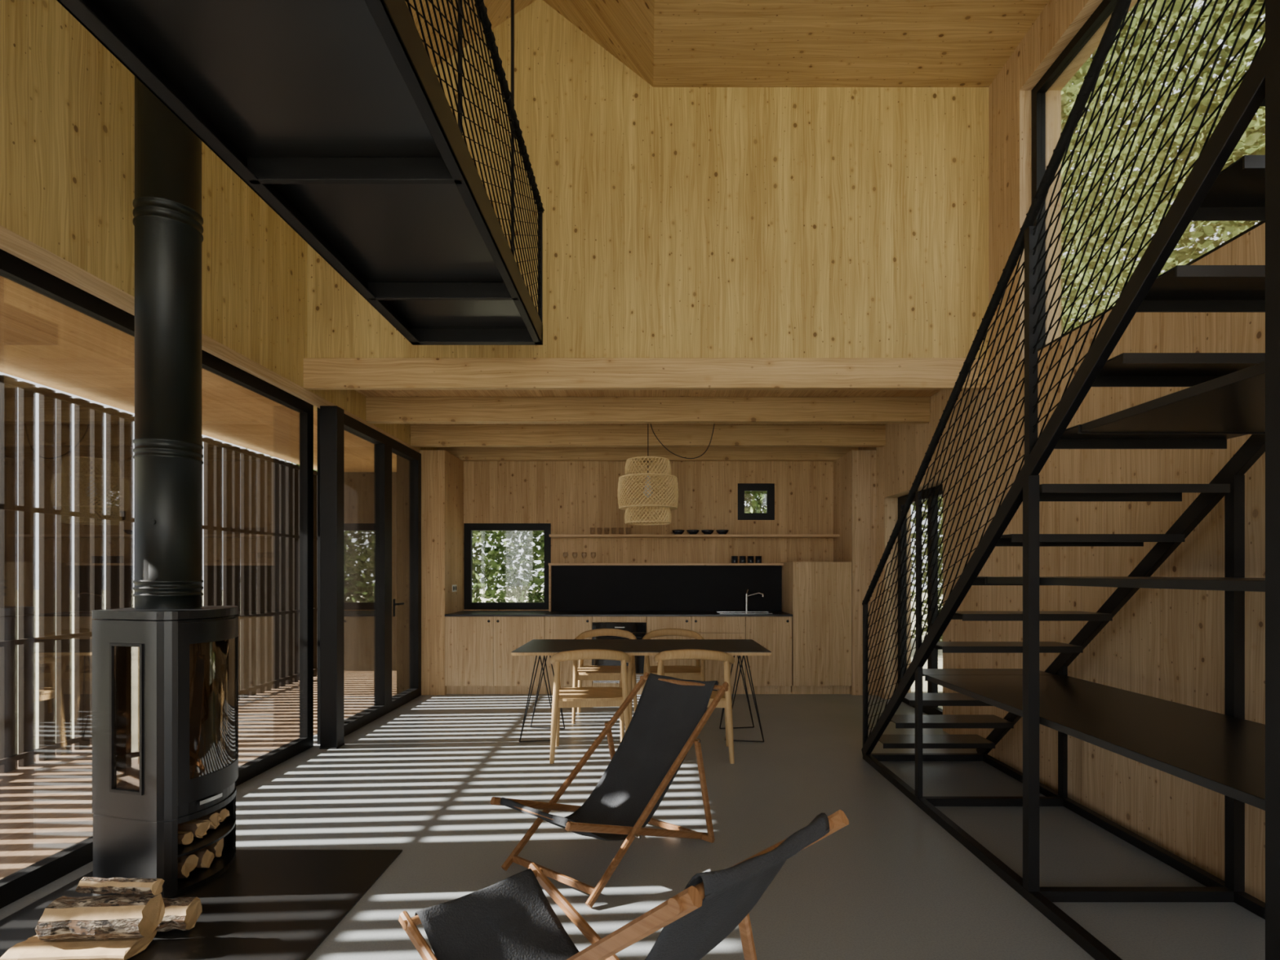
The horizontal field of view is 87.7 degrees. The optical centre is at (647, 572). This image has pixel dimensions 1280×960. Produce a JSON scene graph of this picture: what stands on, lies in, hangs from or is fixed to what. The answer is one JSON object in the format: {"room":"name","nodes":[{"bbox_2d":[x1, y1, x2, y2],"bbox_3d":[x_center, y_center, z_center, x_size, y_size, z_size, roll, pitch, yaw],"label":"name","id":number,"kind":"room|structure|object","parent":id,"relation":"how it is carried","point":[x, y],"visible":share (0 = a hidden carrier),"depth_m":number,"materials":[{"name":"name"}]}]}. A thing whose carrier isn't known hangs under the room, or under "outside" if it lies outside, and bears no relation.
{"room":"living room","nodes":[
{"label":"living room","id":0,"kind":"room"},
{"bbox_2d":[0,275,396,471],"bbox_3d":[-3.660,-1.480,3.750,1.780,0.140,11.500,0,0,0],"label":"ceiling","id":1,"kind":"structure","parent":0,"point":[46,341],"depth_m":4.80,"materials":[{"name":"brown wood"}]},
{"bbox_2d":[0,670,396,879],"bbox_3d":[-3.685,1.430,3.750,1.830,0.120,11.500,0,0,0],"label":"porch deck","id":2,"kind":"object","parent":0,"point":[46,806],"visible":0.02,"depth_m":4.44,"materials":[{"name":"brown wood"}]},
{"bbox_2d":[0,374,317,773],"bbox_3d":[-4.402,0.009,3.700,0.075,2.718,11.200,0,0,0],"label":"screen","id":3,"kind":"object","parent":2,"relation":"on","point":[251,526],"visible":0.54,"depth_m":5.22,"materials":[{"name":"brown wood"}]},
{"bbox_2d":[0,0,437,693],"bbox_3d":[-2.645,-1.100,2.450,0.250,4.900,11.300,0,0,0],"label":"wall","id":4,"kind":"structure","parent":0,"point":[67,103],"depth_m":3.13,"materials":[{"name":"brown wood"}]},
{"bbox_2d":[0,248,313,908],"bbox_3d":[-2.630,0.020,2.790,0.060,2.660,4.780,0,0,0],"label":"window","id":5,"kind":"structure","parent":4,"relation":"in","point":[14,886],"depth_m":4.20,"materials":[{"name":"black metal"}]},
{"bbox_2d":[0,225,419,453],"bbox_3d":[-2.538,-1.315,3.875,0.045,0.070,6.950,0,0,0],"label":"trim","id":6,"kind":"structure","parent":4,"relation":"attached to","point":[11,242],"depth_m":3.14,"materials":[{"name":"brown wood"}]},
{"bbox_2d":[317,407,421,744],"bbox_3d":[-2.523,0.020,6.295,0.154,2.660,2.110,0,0,0],"label":"door","id":7,"kind":"structure","parent":4,"relation":"in","point":[384,446],"depth_m":6.37,"materials":[{"name":"black metal"}]},
{"bbox_2d":[343,471,396,670],"bbox_3d":[-3.640,-0.018,9.360,1.720,2.773,0.080,0,0,0],"label":"wall","id":8,"kind":"structure","parent":0,"point":[358,486],"depth_m":9.32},
{"bbox_2d":[396,450,463,695],"bbox_3d":[-2.505,0.000,7.725,0.530,2.700,0.750,0,0,0],"label":"wall","id":9,"kind":"structure","parent":0,"point":[442,472],"depth_m":7.35,"materials":[{"name":"brown wood"}]},
{"bbox_2d":[452,584,457,591],"bbox_3d":[-2.235,0.180,7.700,0.011,0.080,0.160,0,0,0],"label":"power socket","id":10,"kind":"object","parent":9,"relation":"attached to","point":[454,586],"visible":1,"depth_m":7.70,"materials":[{"name":"white plastic"}]},
{"bbox_2d":[404,0,536,67],"bbox_3d":[-1.785,-3.692,0.930,1.970,1.475,8.260,0,0,0],"label":"ceiling","id":11,"kind":"structure","parent":0,"point":[498,11],"depth_m":4.76,"materials":[{"name":"brown wood"}]},
{"bbox_2d":[542,0,654,86],"bbox_3d":[-0.380,-4.010,0.930,0.840,0.840,8.260,0,0,0],"label":"ceiling","id":12,"kind":"structure","parent":0,"point":[624,28],"depth_m":4.68,"materials":[{"name":"brown wood"}]},
{"bbox_2d":[56,0,544,345],"bbox_3d":[-1.078,-2.795,0.530,0.844,2.690,7.440,0,0,0],"label":"walkway","id":13,"kind":"object","parent":12,"relation":"hanging from","point":[338,115],"visible":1,"depth_m":2.41,"materials":[{"name":"black metal"}]},
{"bbox_2d":[0,693,1265,959],"bbox_3d":[0.015,1.410,2.575,5.570,0.120,11.550,0,0,0],"label":"floor","id":14,"kind":"structure","parent":0,"point":[420,779],"depth_m":3.39,"materials":[{"name":"grey concrete"}]},
{"bbox_2d":[0,849,402,959],"bbox_3d":[-1.845,1.346,2.265,1.310,0.008,1.930,0,0,0],"label":"plate","id":15,"kind":"object","parent":14,"relation":"on","point":[268,904],"visible":0.6,"depth_m":2.68,"materials":[{"name":"black metal"}]},
{"bbox_2d":[0,929,157,959],"bbox_3d":[-1.990,1.312,2.344,0.415,0.051,0.176,0,0,-3],"label":"log","id":16,"kind":"object","parent":15,"relation":"on","point":[33,948],"visible":0.66,"depth_m":2.29,"materials":[{"name":"brown wood"}]},
{"bbox_2d":[35,893,164,942],"bbox_3d":[-1.929,1.223,2.362,0.353,0.140,0.144,0,0,-3],"label":"log","id":17,"kind":"object","parent":16,"relation":"on","point":[106,917],"visible":1,"depth_m":2.32,"materials":[{"name":"brown wood"}]},
{"bbox_2d":[75,876,164,895],"bbox_3d":[-1.899,1.129,2.401,0.284,0.059,0.063,0,0,3],"label":"log","id":18,"kind":"object","parent":17,"relation":"on","point":[100,886],"visible":1,"depth_m":2.38,"materials":[{"name":"brown wood"}]},
{"bbox_2d":[92,75,238,897],"bbox_3d":[-2.121,-0.984,2.985,0.482,4.652,0.495,0,0,0],"label":"wood stove","id":19,"kind":"object","parent":15,"relation":"on","point":[165,667],"visible":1,"depth_m":2.90,"materials":[{"name":"black metal"}]},
{"bbox_2d":[177,831,193,844],"bbox_3d":[-2.100,1.143,2.867,0.254,0.060,0.066,0,0,0],"label":"log","id":20,"kind":"object","parent":19,"relation":"on","point":[184,837],"visible":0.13,"depth_m":2.86,"materials":[{"name":"brown wood"}]},
{"bbox_2d":[177,854,198,879],"bbox_3d":[-2.100,1.267,2.884,0.255,0.092,0.104,0,0,1],"label":"log","id":21,"kind":"object","parent":19,"relation":"in","point":[187,864],"visible":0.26,"depth_m":2.86,"materials":[{"name":"brown wood"}]},
{"bbox_2d":[177,819,209,838],"bbox_3d":[-2.088,1.136,2.950,0.255,0.075,0.093,0,0,2],"label":"log","id":22,"kind":"object","parent":19,"relation":"on","point":[199,828],"visible":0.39,"depth_m":2.92,"materials":[{"name":"brown wood"}]},
{"bbox_2d":[188,848,214,867],"bbox_3d":[-2.088,1.275,2.984,0.255,0.089,0.092,0,0,0],"label":"log","id":23,"kind":"object","parent":19,"relation":"in","point":[206,857],"visible":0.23,"depth_m":2.96,"materials":[{"name":"brown wood"}]},
{"bbox_2d":[194,812,221,829],"bbox_3d":[-2.088,1.131,3.035,0.255,0.078,0.079,0,0,1],"label":"log","id":24,"kind":"object","parent":19,"relation":"on","point":[214,818],"visible":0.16,"depth_m":3.02,"materials":[{"name":"brown wood"}]},
{"bbox_2d":[200,837,223,857],"bbox_3d":[-2.100,1.273,3.075,0.255,0.092,0.080,0,0,-1],"label":"log","id":25,"kind":"object","parent":19,"relation":"in","point":[216,848],"visible":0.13,"depth_m":3.06,"materials":[{"name":"brown wood"}]},
{"bbox_2d":[211,808,230,822],"bbox_3d":[-2.099,1.131,3.111,0.254,0.063,0.075,0,0,1],"label":"log","id":26,"kind":"object","parent":19,"relation":"on","point":[224,813],"visible":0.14,"depth_m":3.11,"materials":[{"name":"brown wood"}]},
{"bbox_2d":[155,897,202,931],"bbox_3d":[-1.786,1.284,2.501,0.163,0.116,0.117,0,0,-6],"label":"log","id":27,"kind":"object","parent":15,"relation":"on","point":[182,913],"visible":0.77,"depth_m":2.48,"materials":[{"name":"brown wood"}]},
{"bbox_2d":[319,405,344,749],"bbox_3d":[-2.447,0.035,5.168,0.135,2.630,0.135,0,0,0],"label":"steel column","id":28,"kind":"structure","parent":14,"relation":"on","point":[331,417],"depth_m":5.11,"materials":[{"name":"black metal"}]},
{"bbox_2d":[444,616,494,693],"bbox_3d":[-1.972,0.916,7.720,0.533,0.868,0.741,0,0,0],"label":"base cabinet","id":29,"kind":"object","parent":14,"relation":"on","point":[468,640],"visible":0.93,"depth_m":7.35,"materials":[{"name":"brown wood"}]},
{"bbox_2d":[493,616,545,693],"bbox_3d":[-1.423,0.916,7.720,0.563,0.868,0.741,0,0,0],"label":"base cabinet","id":30,"kind":"object","parent":14,"relation":"on","point":[513,674],"visible":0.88,"depth_m":7.35,"materials":[{"name":"brown wood"}]},
{"bbox_2d":[544,616,592,693],"bbox_3d":[-0.878,0.916,7.720,0.521,0.868,0.741,0,0,0],"label":"base cabinet","id":31,"kind":"object","parent":14,"relation":"on","point":[555,627],"visible":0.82,"depth_m":7.35,"materials":[{"name":"brown wood"}]},
{"bbox_2d":[549,648,631,764],"bbox_3d":[-0.428,0.945,4.960,0.602,0.812,0.539,0,0,-6],"label":"dining chair","id":32,"kind":"object","parent":14,"relation":"on","point":[604,696],"visible":0.97,"depth_m":4.78,"materials":[{"name":"brown wood"}]},
{"bbox_2d":[572,628,637,724],"bbox_3d":[-0.399,0.945,6.200,0.602,0.812,0.539,0,0,2],"label":"dining chair","id":33,"kind":"object","parent":14,"relation":"on","point":[580,673],"visible":0.59,"depth_m":6.14,"materials":[{"name":"brown wood"}]},
{"bbox_2d":[490,671,728,907],"bbox_3d":[-0.146,0.956,3.209,0.615,0.785,1.131,0,0,39],"label":"deck chair","id":34,"kind":"object","parent":14,"relation":"on","point":[670,713],"visible":1,"depth_m":3.32,"materials":[{"name":"black fabric"}]},
{"bbox_2d":[592,616,646,694],"bbox_3d":[-0.316,0.916,7.651,0.598,0.868,0.699,0,0,0],"label":"oven","id":35,"kind":"object","parent":14,"relation":"on","point":[637,625],"visible":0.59,"depth_m":7.35,"materials":[{"name":"black metal"}]},
{"bbox_2d":[398,809,848,959],"bbox_3d":[-0.144,0.933,1.668,1.131,0.831,0.580,0,0,44],"label":"deck chair","id":36,"kind":"object","parent":14,"relation":"on","point":[513,917],"visible":1,"depth_m":1.72,"materials":[{"name":"black fabric"}]},
{"bbox_2d":[511,639,771,742],"bbox_3d":[-0.050,0.974,5.525,1.970,0.749,0.950,0,0,0],"label":"dining table","id":37,"kind":"object","parent":14,"relation":"on","point":[738,647],"visible":0.91,"depth_m":5.45,"materials":[{"name":"black wood"}]},
{"bbox_2d":[646,616,691,666],"bbox_3d":[0.232,0.916,7.720,0.491,0.868,0.741,0,0,0],"label":"base cabinet","id":38,"kind":"object","parent":14,"relation":"on","point":[653,623],"visible":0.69,"depth_m":7.35,"materials":[{"name":"brown wood"}]},
{"bbox_2d":[642,628,706,724],"bbox_3d":[0.239,0.945,6.200,0.602,0.812,0.539,0,0,-2],"label":"dining chair","id":39,"kind":"object","parent":14,"relation":"on","point":[681,672],"visible":0.43,"depth_m":6.25,"materials":[{"name":"brown wood"}]},
{"bbox_2d":[653,648,734,764],"bbox_3d":[0.343,0.945,4.960,0.602,0.812,0.539,0,0,6],"label":"dining chair","id":40,"kind":"object","parent":14,"relation":"on","point":[725,702],"visible":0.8,"depth_m":4.74,"materials":[{"name":"brown wood"}]},
{"bbox_2d":[691,616,745,693],"bbox_3d":[0.776,0.916,7.720,0.594,0.868,0.741,0,0,0],"label":"base cabinet","id":41,"kind":"object","parent":14,"relation":"on","point":[708,627],"visible":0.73,"depth_m":7.35,"materials":[{"name":"brown wood"}]},
{"bbox_2d":[744,616,791,693],"bbox_3d":[1.332,0.916,7.720,0.514,0.868,0.741,0,0,0],"label":"base cabinet","id":42,"kind":"object","parent":14,"relation":"on","point":[770,674],"visible":0.85,"depth_m":7.35,"materials":[{"name":"brown wood"}]},
{"bbox_2d":[444,610,792,616],"bbox_3d":[-0.323,0.471,7.715,3.835,0.020,0.750,0,0,0],"label":"countertop","id":43,"kind":"structure","parent":42,"relation":"on","point":[464,613],"depth_m":7.38,"materials":[{"name":"black laminate"}]},
{"bbox_2d":[716,611,773,613],"bbox_3d":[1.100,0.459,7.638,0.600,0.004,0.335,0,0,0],"label":"sink","id":44,"kind":"object","parent":43,"relation":"in","point":[719,612],"visible":1,"depth_m":7.68,"materials":[{"name":"metal"}]},
{"bbox_2d":[745,589,763,611],"bbox_3d":[1.242,0.329,7.785,0.236,0.264,0.048,0,0,44],"label":"kitchen faucet","id":45,"kind":"object","parent":43,"relation":"on","point":[755,593],"visible":1,"depth_m":7.84,"materials":[{"name":"metal"}]},
{"bbox_2d":[779,561,851,693],"bbox_3d":[1.924,0.615,7.720,0.648,1.470,0.740,0,0,0],"label":"cabinet","id":46,"kind":"object","parent":14,"relation":"on","point":[817,595],"visible":0.88,"depth_m":7.35,"materials":[{"name":"brown wood"}]},
{"bbox_2d":[861,0,1279,959],"bbox_3d":[1.999,-1.100,3.035,0.886,4.900,3.695,0,0,0],"label":"staircase","id":47,"kind":"structure","parent":14,"relation":"on","point":[1228,395],"depth_m":2.58,"materials":[{"name":"black metal"}]},
{"bbox_2d":[306,0,988,357],"bbox_3d":[0.000,-2.910,4.995,5.040,2.680,0.130,0,0,0],"label":"wall","id":48,"kind":"structure","parent":0,"point":[678,222],"depth_m":4.93,"materials":[{"name":"brown wood"}]},
{"bbox_2d":[303,357,992,390],"bbox_3d":[0.000,-1.460,4.900,5.040,0.219,0.060,0,0,0],"label":"ceiling beam","id":49,"kind":"structure","parent":48,"relation":"attached to","point":[319,373],"depth_m":4.87,"materials":[{"name":"brown wood"}]},
{"bbox_2d":[355,390,940,424],"bbox_3d":[0.000,-1.635,6.580,5.040,0.130,3.040,0,0,0],"label":"ceiling","id":50,"kind":"structure","parent":0,"point":[365,393],"depth_m":5.80,"materials":[{"name":"brown wood"}]},
{"bbox_2d":[365,396,929,423],"bbox_3d":[0.000,-1.460,6.000,5.040,0.219,0.100,0,0,0],"label":"ceiling beam","id":51,"kind":"structure","parent":50,"relation":"attached to","point":[379,410],"depth_m":5.95,"materials":[{"name":"brown wood"}]},
{"bbox_2d":[410,424,885,447],"bbox_3d":[0.000,-1.460,7.120,5.040,0.219,0.100,0,0,0],"label":"ceiling beam","id":52,"kind":"structure","parent":50,"relation":"attached to","point":[421,435],"depth_m":7.07,"materials":[{"name":"brown wood"}]},
{"bbox_2d":[437,447,858,461],"bbox_3d":[0.000,-1.460,8.030,5.040,0.219,0.100,0,0,0],"label":"ceiling beam","id":53,"kind":"structure","parent":50,"relation":"attached to","point":[464,454],"depth_m":7.98,"materials":[{"name":"brown wood"}]},
{"bbox_2d":[617,423,714,524],"bbox_3d":[0.138,-1.017,6.235,0.878,1.106,0.577,0,0,25],"label":"pendant lamp","id":54,"kind":"object","parent":50,"relation":"hanging from","point":[647,491],"visible":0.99,"depth_m":6.15,"materials":[{"name":"beige wicker"}]},
{"bbox_2d":[463,461,833,610],"bbox_3d":[0.000,-0.110,8.225,5.600,2.920,0.250,0,0,0],"label":"wall","id":55,"kind":"structure","parent":0,"point":[575,497],"depth_m":8.10,"materials":[{"name":"brown wood"}]},
{"bbox_2d":[464,523,551,609],"bbox_3d":[-1.710,-0.075,8.150,1.060,1.050,0.060,0,0,0],"label":"window","id":56,"kind":"structure","parent":55,"relation":"in","point":[468,527],"depth_m":8.12,"materials":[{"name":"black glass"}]},
{"bbox_2d":[548,563,783,611],"bbox_3d":[0.212,0.174,7.975,2.775,0.572,0.230,0,0,0],"label":"wall shelf","id":57,"kind":"object","parent":55,"relation":"attached to","point":[550,565],"visible":0.93,"depth_m":7.86,"materials":[{"name":"brown wood"}]},
{"bbox_2d":[731,555,737,563],"bbox_3d":[1.030,-0.154,7.930,0.076,0.085,0.076,0,0,0],"label":"mug","id":58,"kind":"object","parent":57,"relation":"on","point":[734,558],"visible":0.94,"depth_m":7.90,"materials":[{"name":"ceramic"}]},
{"bbox_2d":[739,555,746,563],"bbox_3d":[1.125,-0.154,7.930,0.076,0.085,0.076,0,0,0],"label":"mug","id":59,"kind":"object","parent":57,"relation":"on","point":[742,558],"visible":0.95,"depth_m":7.90,"materials":[{"name":"ceramic"}]},
{"bbox_2d":[747,555,753,563],"bbox_3d":[1.220,-0.154,7.930,0.076,0.085,0.076,0,0,0],"label":"mug","id":60,"kind":"object","parent":57,"relation":"on","point":[750,558],"visible":0.92,"depth_m":7.90,"materials":[{"name":"ceramic"}]},
{"bbox_2d":[755,555,761,563],"bbox_3d":[1.315,-0.154,7.930,0.076,0.085,0.076,0,0,0],"label":"mug","id":61,"kind":"object","parent":57,"relation":"on","point":[757,558],"visible":0.94,"depth_m":7.90,"materials":[{"name":"ceramic"}]},
{"bbox_2d":[551,565,781,611],"bbox_3d":[0.223,0.188,8.025,2.745,0.545,0.130,0,0,0],"label":"backsplash","id":62,"kind":"structure","parent":55,"relation":"attached to","point":[574,588],"depth_m":7.96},
{"bbox_2d":[549,534,839,537],"bbox_3d":[0.544,-0.436,7.955,3.408,0.028,0.270,0,0,0],"label":"wall shelf","id":63,"kind":"object","parent":55,"relation":"attached to","point":[550,535],"visible":1,"depth_m":7.82,"materials":[{"name":"brown wood"}]},
{"bbox_2d":[671,529,684,534],"bbox_3d":[0.360,-0.477,7.930,0.156,0.055,0.156,0,0,0],"label":"bowl","id":64,"kind":"object","parent":63,"relation":"on","point":[675,531],"visible":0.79,"depth_m":7.88,"materials":[{"name":"ceramic"}]},
{"bbox_2d":[686,529,699,534],"bbox_3d":[0.535,-0.477,7.930,0.156,0.055,0.156,0,0,0],"label":"bowl","id":65,"kind":"object","parent":63,"relation":"on","point":[690,531],"visible":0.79,"depth_m":7.88,"materials":[{"name":"ceramic"}]},
{"bbox_2d":[701,529,714,534],"bbox_3d":[0.710,-0.477,7.930,0.156,0.055,0.156,0,0,0],"label":"bowl","id":66,"kind":"object","parent":63,"relation":"on","point":[704,531],"visible":0.84,"depth_m":7.88,"materials":[{"name":"ceramic"}]},
{"bbox_2d":[715,529,728,534],"bbox_3d":[0.885,-0.477,7.930,0.156,0.055,0.156,0,0,0],"label":"bowl","id":67,"kind":"object","parent":63,"relation":"on","point":[719,531],"visible":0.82,"depth_m":7.88,"materials":[{"name":"ceramic"}]},
{"bbox_2d":[737,483,774,519],"bbox_3d":[1.315,-0.863,8.150,0.450,0.445,0.060,0,0,0],"label":"window","id":68,"kind":"structure","parent":55,"relation":"in","point":[769,488],"depth_m":8.12,"materials":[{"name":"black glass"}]},
{"bbox_2d":[653,0,1049,87],"bbox_3d":[1.420,-3.680,0.930,2.760,0.180,8.260,0,0,0],"label":"ceiling","id":69,"kind":"structure","parent":0,"point":[698,43],"depth_m":4.49,"materials":[{"name":"brown wood"}]},
{"bbox_2d":[833,450,876,695],"bbox_3d":[2.385,0.000,7.725,0.270,2.700,0.750,0,0,0],"label":"wall","id":70,"kind":"structure","parent":0,"point":[855,473],"depth_m":7.35,"materials":[{"name":"brown wood"}]},
{"bbox_2d":[858,0,1265,902],"bbox_3d":[2.660,-1.200,2.450,0.280,5.100,11.300,0,0,0],"label":"wall","id":71,"kind":"structure","parent":0,"point":[1167,644],"depth_m":3.77,"materials":[{"name":"brown wood"}]},
{"bbox_2d":[897,484,942,715],"bbox_3d":[2.690,0.275,6.400,0.060,2.150,1.400,0,0,0],"label":"door","id":72,"kind":"structure","parent":71,"relation":"in","point":[932,660],"depth_m":6.32,"materials":[{"name":"black metal"}]},
{"bbox_2d":[1031,0,1265,351],"bbox_3d":[2.630,-2.350,2.360,0.060,1.840,4.320,0,0,0],"label":"window","id":73,"kind":"structure","parent":71,"relation":"in","point":[1106,7],"depth_m":4.46,"materials":[{"name":"black metal"}]},
{"label":"outside","id":74,"kind":"structure","parent":0,"visible":0},
{"bbox_2d":[35,590,942,748],"bbox_3d":[0.000,1.600,0.000,120.000,0.100,120.000,0,0,0],"label":"ground","id":75,"kind":"structure","parent":74,"point":[940,651],"depth_m":12.54,"materials":[{"name":"green plant"}]},
{"bbox_2d":[245,448,766,602],"bbox_3d":[-1.936,-1.687,13.534,12.615,8.367,4.712,0,0,0],"label":"foliage","id":76,"kind":"object","parent":75,"relation":"on","point":[757,504],"visible":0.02,"depth_m":12.90,"materials":[{"name":"green plant"}]},
{"bbox_2d":[911,0,1265,641],"bbox_3d":[7.206,-3.967,7.448,5.086,13.270,17.408,0,0,0],"label":"foliage","id":77,"kind":"object","parent":75,"relation":"on","point":[1252,142],"visible":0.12,"depth_m":8.37,"materials":[{"name":"green plant"}]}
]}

